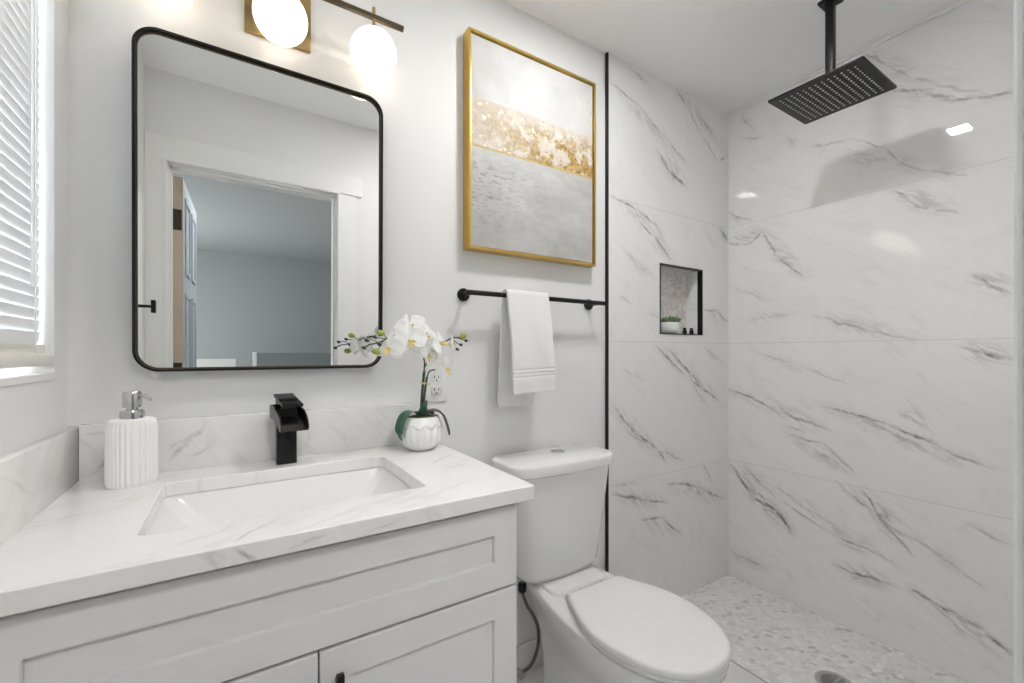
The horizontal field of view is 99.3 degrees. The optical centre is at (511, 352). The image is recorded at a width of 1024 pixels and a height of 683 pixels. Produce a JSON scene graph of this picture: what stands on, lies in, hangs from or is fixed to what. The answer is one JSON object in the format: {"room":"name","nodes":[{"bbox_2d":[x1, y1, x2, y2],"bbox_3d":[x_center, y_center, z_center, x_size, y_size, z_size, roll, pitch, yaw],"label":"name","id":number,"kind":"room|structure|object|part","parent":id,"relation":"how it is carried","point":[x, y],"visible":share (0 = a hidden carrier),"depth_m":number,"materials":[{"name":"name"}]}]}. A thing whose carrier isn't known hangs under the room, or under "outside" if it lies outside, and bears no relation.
{"room":"bathroom","nodes":[
{"label":"bathroom","id":0,"kind":"room"},
{"bbox_2d":[0,0,67,456],"bbox_3d":[-0.691,-0.044,0.388,0.130,2.440,1.515,0,0,-33],"label":"wall","id":1,"kind":"structure","parent":0,"point":[30,412],"depth_m":0.88,"materials":[{"name":"white paint"}]},
{"bbox_2d":[0,0,53,368],"bbox_3d":[-0.758,-0.523,0.576,0.044,1.097,0.703,0,0,-33],"label":"window","id":2,"kind":"structure","parent":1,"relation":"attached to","point":[19,19],"depth_m":0.79,"materials":[{"name":"white"}]},
{"bbox_3d":[-0.755,0.013,0.577,0.038,0.024,0.703,0,0,-33],"label":"rail","id":3,"kind":"part","parent":2,"relation":"part of","materials":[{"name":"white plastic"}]},
{"bbox_3d":[-0.914,-0.509,0.818,0.027,1.050,0.001,0,0,-33],"label":"ladder cord","id":4,"kind":"part","parent":2,"relation":"part of","materials":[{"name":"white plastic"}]},
{"bbox_2d":[0,373,55,387],"bbox_3d":[-0.787,-0.509,0.556,0.119,1.128,0.710,0,0,-33],"label":"window sill","id":5,"kind":"structure","parent":1,"relation":"in","point":[7,379],"depth_m":0.77,"materials":[{"name":"white paint"}]},
{"bbox_2d":[0,426,78,545],"bbox_3d":[-0.815,0.223,0.722,0.019,0.121,0.576,0,0,-33],"label":"side splash","id":6,"kind":"object","parent":1,"relation":"attached to","point":[33,476],"visible":1,"depth_m":0.75,"materials":[{"name":"stone"}]},
{"bbox_2d":[68,0,728,645],"bbox_3d":[0.013,-0.044,1.660,2.655,2.440,0.128,0,0,-33],"label":"wall","id":7,"kind":"structure","parent":0,"point":[426,264],"depth_m":1.52,"materials":[{"name":"white paint"}]},
{"bbox_2d":[154,0,193,7],"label":"vanity light","id":8,"kind":"object","parent":7,"relation":"attached to","point":[168,3],"depth_m":0.99,"materials":[{"name":"white glass"}]},
{"bbox_3d":[-0.780,-0.851,0.975,0.125,0.125,0.125,0,0,-33],"label":"globe","id":9,"kind":"part","parent":8,"relation":"part of","materials":[{"name":"white glass"}]},
{"bbox_2d":[79,403,411,481],"bbox_3d":[-0.637,0.222,1.166,0.758,0.124,0.019,0,0,-33],"label":"backsplash","id":10,"kind":"structure","parent":7,"relation":"attached to","point":[204,441],"depth_m":1.12,"materials":[{"name":"stone"}]},
{"bbox_2d":[131,27,382,371],"bbox_3d":[-0.631,-0.354,1.154,0.570,0.798,0.036,0,0,-33],"label":"wall mirror","id":11,"kind":"object","parent":7,"relation":"attached to","point":[257,185],"visible":0.93,"depth_m":1.12,"materials":[{"name":"black metal"}]},
{"bbox_2d":[244,0,310,53],"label":"vanity light","id":12,"kind":"object","parent":7,"relation":"attached to","point":[284,23],"depth_m":1.08,"materials":[{"name":"white glass"}]},
{"bbox_3d":[-0.631,-0.917,1.176,0.158,0.158,0.012,0,0,-33],"label":"wall plate","id":13,"kind":"part","parent":12,"relation":"part of","materials":[{"name":"gold metal"}]},
{"bbox_3d":[-0.584,-0.848,1.099,0.125,0.125,0.125,0,0,-33],"label":"globe","id":14,"kind":"part","parent":12,"relation":"part of","materials":[{"name":"white glass"}]},
{"bbox_2d":[323,0,403,78],"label":"vanity light","id":15,"kind":"object","parent":7,"relation":"attached to","point":[373,51],"depth_m":1.19,"materials":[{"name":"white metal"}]},
{"bbox_3d":[-0.389,-0.844,1.224,0.125,0.125,0.125,0,0,-33],"label":"globe","id":16,"kind":"part","parent":15,"relation":"part of","materials":[{"name":"white glass"}]},
{"bbox_2d":[426,367,445,401],"bbox_3d":[-0.248,0.102,1.421,0.070,0.114,0.010,0,0,-33],"label":"wall outlet","id":17,"kind":"object","parent":7,"relation":"attached to","point":[436,391],"visible":0.84,"depth_m":1.42,"materials":[{"name":"white plastic"}]},
{"bbox_2d":[431,374,440,381],"bbox_3d":[-0.247,0.083,1.420,0.034,0.028,0.005,0,0,-33],"label":"receptacle","id":18,"kind":"object","parent":17,"relation":"attached to","point":[433,378],"depth_m":1.42,"materials":[{"name":"grey plastic"}]},
{"bbox_2d":[431,386,440,394],"bbox_3d":[-0.247,0.122,1.420,0.034,0.028,0.005,0,0,-33],"label":"receptacle","id":19,"kind":"object","parent":17,"relation":"attached to","point":[435,390],"depth_m":1.42,"materials":[{"name":"grey plastic"}]},
{"bbox_2d":[463,26,595,267],"bbox_3d":[0.086,-0.715,1.612,0.570,0.734,0.044,0,0,-33],"label":"framed picture","id":20,"kind":"object","parent":7,"relation":"attached to","point":[529,121],"visible":1,"depth_m":1.57,"materials":[{"name":"gold metal"}]},
{"bbox_2d":[517,636,542,669],"bbox_3d":[0.059,1.125,1.615,0.797,0.100,0.014,0,0,-33],"label":"baseboard","id":21,"kind":"structure","parent":7,"relation":"attached to","point":[525,651],"depth_m":1.61,"materials":[{"name":"white paint"}]},
{"bbox_2d":[457,288,605,309],"bbox_3d":[0.094,-0.197,1.599,0.614,0.044,0.078,0,0,-33],"label":"towel bar","id":22,"kind":"object","parent":7,"relation":"attached to","point":[463,294],"visible":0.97,"depth_m":1.48,"materials":[{"name":"black metal"}]},
{"bbox_2d":[497,289,555,407],"bbox_3d":[0.051,-0.013,1.526,0.184,0.408,0.103,0,0,-33],"label":"hand towel","id":23,"kind":"object","parent":22,"relation":"hanging from","point":[526,350],"visible":1,"depth_m":1.51,"materials":[{"name":"white fabric"}]},
{"bbox_2d":[605,52,608,571],"bbox_3d":[0.400,-0.043,1.833,0.010,2.438,0.013,0,0,-33],"label":"trim","id":24,"kind":"structure","parent":7,"relation":"attached to","point":[606,53],"depth_m":1.83,"materials":[{"name":"black metal"}]},
{"bbox_2d":[661,270,685,333],"bbox_3d":[0.767,-0.251,2.181,0.322,0.324,0.010,0,0,-33],"label":"niche","id":25,"kind":"object","parent":7,"relation":"attached to","point":[673,284],"visible":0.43,"depth_m":2.21,"materials":[{"name":"tile"}]},
{"bbox_2d":[661,266,696,333],"bbox_3d":[0.794,-0.251,2.138,0.344,0.348,0.092,0,0,-33],"label":"lining","id":26,"kind":"object","parent":7,"relation":"attached to","point":[691,276],"visible":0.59,"depth_m":2.23,"materials":[{"name":"tile"}]},
{"bbox_2d":[661,315,680,332],"bbox_3d":[0.760,-0.135,2.105,0.110,0.089,0.117,0,0,-5],"label":"potted succulent","id":27,"kind":"object","parent":26,"relation":"in","point":[669,324],"visible":0.9,"depth_m":2.07,"materials":[{"name":"white ceramic"}]},
{"bbox_2d":[660,263,702,334],"bbox_3d":[0.814,-0.251,2.108,0.324,0.328,0.027,0,0,-33],"label":"trim","id":28,"kind":"structure","parent":7,"relation":"attached to","point":[699,272],"depth_m":2.18,"materials":[{"name":"black metal"}]},
{"bbox_2d":[730,660,767,682],"bbox_3d":[0.973,1.179,1.447,0.006,0.012,1.280,0,0,-33],"label":"trim","id":29,"kind":"structure","parent":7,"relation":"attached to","point":[730,660],"depth_m":1.60,"materials":[{"name":"silver metal"}]},
{"bbox_2d":[661,322,678,332],"bbox_3d":[0.756,-0.118,2.108,0.097,0.056,0.097,0,0,-33],"label":"bowl","id":30,"kind":"object","parent":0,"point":[666,327],"depth_m":2.07,"materials":[{"name":"white ceramic"}]},
{"bbox_2d":[502,0,961,113],"bbox_3d":[0.421,-1.304,1.098,2.770,0.080,1.515,0,0,-33],"label":"ceiling","id":31,"kind":"structure","parent":0,"point":[728,55],"depth_m":1.72,"materials":[{"name":"white paint"}]},
{"bbox_2d":[768,0,896,123],"bbox_3d":[1.145,-1.093,1.564,0.292,0.342,0.292,0,0,-33],"label":"shower head","id":32,"kind":"object","parent":31,"relation":"hanging from","point":[856,81],"visible":1,"depth_m":1.55},
{"bbox_3d":[1.145,-1.107,1.564,0.025,0.306,0.025,0,0,-33],"label":"ceiling arm","id":33,"kind":"part","parent":32,"relation":"part of","materials":[{"name":"black metal"}]},
{"bbox_3d":[1.145,-0.929,1.564,0.292,0.009,0.292,0,0,-33],"label":"spray plate","id":34,"kind":"part","parent":32,"relation":"part of","materials":[{"name":"black metal"}]},
{"bbox_2d":[517,574,969,682],"bbox_3d":[0.421,1.216,1.098,2.770,0.080,1.515,0,0,-33],"label":"floor","id":35,"kind":"structure","parent":0,"point":[776,639],"depth_m":1.74,"materials":[{"name":"tile"}]},
{"bbox_2d":[0,503,516,682],"bbox_3d":[-0.474,0.745,0.935,0.817,0.861,0.581,0,0,-33],"label":"vanity cabinet","id":36,"kind":"object","parent":35,"relation":"on","point":[435,601],"visible":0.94,"depth_m":0.72,"materials":[{"name":"white paint"}]},
{"bbox_2d":[0,443,533,616],"bbox_3d":[-0.464,0.298,0.946,0.850,0.030,0.575,0,0,-33],"label":"countertop","id":37,"kind":"structure","parent":36,"relation":"on","point":[92,540],"depth_m":0.74,"materials":[{"name":"stone"}]},
{"bbox_2d":[104,390,158,489],"bbox_3d":[-0.817,0.183,0.936,0.058,0.202,0.088,0,0,44],"label":"soap dispenser","id":38,"kind":"object","parent":37,"relation":"on","point":[131,440],"visible":1,"depth_m":0.92,"materials":[{"name":"white ceramic"}]},
{"bbox_2d":[146,467,412,534],"bbox_3d":[-0.468,0.388,0.935,0.506,0.148,0.359,0,0,-33],"label":"sink basin","id":39,"kind":"object","parent":37,"relation":"in","point":[176,512],"visible":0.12,"depth_m":1.05,"materials":[{"name":"white ceramic"}]},
{"bbox_2d":[270,393,308,464],"bbox_3d":[-0.567,0.196,1.107,0.065,0.176,0.111,0,0,-42],"label":"waterfall faucet","id":40,"kind":"object","parent":37,"relation":"on","point":[289,416],"visible":1,"depth_m":1.10,"materials":[{"name":"black metal"}]},
{"bbox_3d":[-0.574,0.121,1.116,0.048,0.028,0.082,0,0,-44],"label":"lever","id":41,"kind":"part","parent":40,"relation":"part of","materials":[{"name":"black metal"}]},
{"bbox_3d":[-0.566,0.164,1.106,0.065,0.059,0.109,0,0,-42],"label":"spout","id":42,"kind":"part","parent":40,"relation":"part of","materials":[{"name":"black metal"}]},
{"bbox_2d":[361,314,467,450],"bbox_3d":[-0.287,0.086,1.260,0.132,0.396,0.356,0,0,41],"label":"potted orchid","id":43,"kind":"object","parent":37,"relation":"on","point":[422,430],"visible":1,"depth_m":1.23,"materials":[{"name":"white plant"}]},
{"bbox_3d":[-0.330,-0.020,1.172,0.094,0.074,0.014,0,0,-2],"label":"flower","id":44,"kind":"part","parent":43,"relation":"part of","materials":[{"name":"white plant"}]},
{"bbox_3d":[-0.316,0.002,1.194,0.190,0.108,0.074,0,0,-33],"label":"stem","id":45,"kind":"part","parent":43,"relation":"part of","materials":[{"name":"green"}]},
{"bbox_3d":[-0.292,-0.077,1.244,0.089,0.070,0.033,0,0,-16],"label":"flower","id":46,"kind":"part","parent":43,"relation":"part of","materials":[{"name":"white plant"}]},
{"bbox_3d":[-0.287,-0.042,1.214,0.109,0.083,0.018,0,0,-30],"label":"flower","id":47,"kind":"part","parent":43,"relation":"part of","materials":[{"name":"white plant"}]},
{"bbox_3d":[-0.269,0.234,1.280,0.133,0.098,0.132,0,0,-33],"label":"pot","id":48,"kind":"part","parent":43,"relation":"part of","materials":[{"name":"white ceramic"}]},
{"bbox_3d":[-0.263,0.125,1.277,0.022,0.141,0.009,0,0,33],"label":"stem","id":49,"kind":"part","parent":43,"relation":"part of","materials":[{"name":"green"}]},
{"bbox_3d":[-0.256,0.133,1.278,0.023,0.126,0.007,0,0,28],"label":"stem","id":50,"kind":"part","parent":43,"relation":"part of","materials":[{"name":"green"}]},
{"bbox_3d":[-0.240,0.003,1.253,0.027,0.068,0.081,0,0,29],"label":"flower","id":51,"kind":"part","parent":43,"relation":"part of","materials":[{"name":"white plant"}]},
{"bbox_3d":[-0.263,-0.045,1.264,0.091,0.080,0.040,0,0,-41],"label":"flower","id":52,"kind":"part","parent":43,"relation":"part of","materials":[{"name":"white plant"}]},
{"bbox_3d":[-0.217,-0.027,1.281,0.032,0.080,0.096,0,0,18],"label":"flower","id":53,"kind":"part","parent":43,"relation":"part of","materials":[{"name":"white plant"}]},
{"bbox_3d":[-0.201,0.037,1.297,0.031,0.065,0.085,0,0,32],"label":"flower","id":54,"kind":"part","parent":43,"relation":"part of","materials":[{"name":"white plant"}]},
{"bbox_3d":[-0.186,-0.034,1.324,0.017,0.058,0.069,0,0,-10],"label":"flower","id":55,"kind":"part","parent":43,"relation":"part of","materials":[{"name":"white plant"}]},
{"bbox_3d":[-0.493,0.787,0.623,0.395,0.576,0.019,0,0,-33],"label":"cabinet door","id":56,"kind":"part","parent":36,"relation":"part of","materials":[{"name":"white paint"}]},
{"bbox_3d":[-0.288,0.597,0.727,0.012,0.128,0.029,0,0,-33],"label":"pull handle","id":57,"kind":"part","parent":36,"relation":"part of","materials":[{"name":"black metal"}]},
{"bbox_3d":[-0.160,0.787,0.836,0.391,0.576,0.019,0,0,-33],"label":"cabinet door","id":58,"kind":"part","parent":36,"relation":"part of","materials":[{"name":"white paint"}]},
{"bbox_3d":[-0.161,0.787,0.838,0.287,0.472,0.006,0,0,-33],"label":"recessed panel","id":59,"kind":"part","parent":36,"relation":"part of","materials":[{"name":"white paint"}]},
{"bbox_2d":[491,444,731,682],"bbox_3d":[0.289,0.765,1.325,0.444,0.820,0.717,0,0,-33],"label":"toilet","id":60,"kind":"object","parent":35,"relation":"on","point":[597,625],"visible":0.93,"depth_m":1.36,"materials":[{"name":"white ceramic"}]},
{"bbox_2d":[517,581,539,680],"bbox_3d":[0.042,0.950,1.545,0.111,0.374,0.085,0,0,-33],"label":"supply hose","id":61,"kind":"object","parent":60,"relation":"attached to","point":[521,585],"visible":0.81,"depth_m":1.52,"materials":[{"name":"grey"}]},
{"bbox_3d":[0.155,0.380,1.536,0.444,0.041,0.218,0,0,-33],"label":"tank lid","id":62,"kind":"part","parent":60,"relation":"part of","materials":[{"name":"white ceramic"}]},
{"bbox_3d":[0.154,0.581,1.538,0.418,0.363,0.199,0,0,-33],"label":"tank","id":63,"kind":"part","parent":60,"relation":"part of","materials":[{"name":"white ceramic"}]},
{"bbox_3d":[0.308,0.976,1.324,0.352,0.400,0.681,0,0,-33],"label":"bowl","id":64,"kind":"part","parent":60,"relation":"part of","materials":[{"name":"white ceramic"}]},
{"bbox_3d":[0.378,0.767,1.215,0.346,0.013,0.429,0,0,-33],"label":"seat","id":65,"kind":"part","parent":60,"relation":"part of","materials":[{"name":"white plastic"}]},
{"bbox_3d":[0.378,0.747,1.215,0.352,0.024,0.435,0,0,-33],"label":"lid","id":66,"kind":"part","parent":60,"relation":"part of","materials":[{"name":"white plastic"}]},
{"bbox_2d":[814,670,851,682],"bbox_3d":[1.148,1.173,1.547,0.120,0.004,0.120,0,0,-33],"label":"shower drain","id":67,"kind":"object","parent":35,"relation":"on","point":[822,676],"visible":1,"depth_m":1.57,"materials":[{"name":"silver metal"}]},
{"bbox_2d":[729,0,1013,682],"bbox_3d":[1.538,-0.044,1.811,0.120,2.440,1.515,0,0,-33],"label":"wall","id":68,"kind":"structure","parent":0,"point":[871,241],"depth_m":1.74,"materials":[{"name":"stone"}]},
{"bbox_2d":[727,0,971,116],"bbox_3d":[1.487,-1.258,1.770,0.010,0.012,1.272,0,0,-33],"label":"trim","id":69,"kind":"structure","parent":68,"relation":"attached to","point":[962,2],"depth_m":1.80,"materials":[{"name":"white paint"}]},
{"bbox_3d":[0.804,-0.044,0.512,2.755,2.440,0.115,0,0,-33],"label":"wall","id":70,"kind":"structure","parent":0,"visible":0},
{"bbox_2d":[1014,0,1023,682],"bbox_3d":[0.107,0.102,0.148,0.955,2.146,0.022,0,0,-33],"label":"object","id":71,"kind":"structure","parent":70,"relation":"attached to","point":[1018,4],"depth_m":0.34,"materials":[{"name":"white paint"}]}
]}

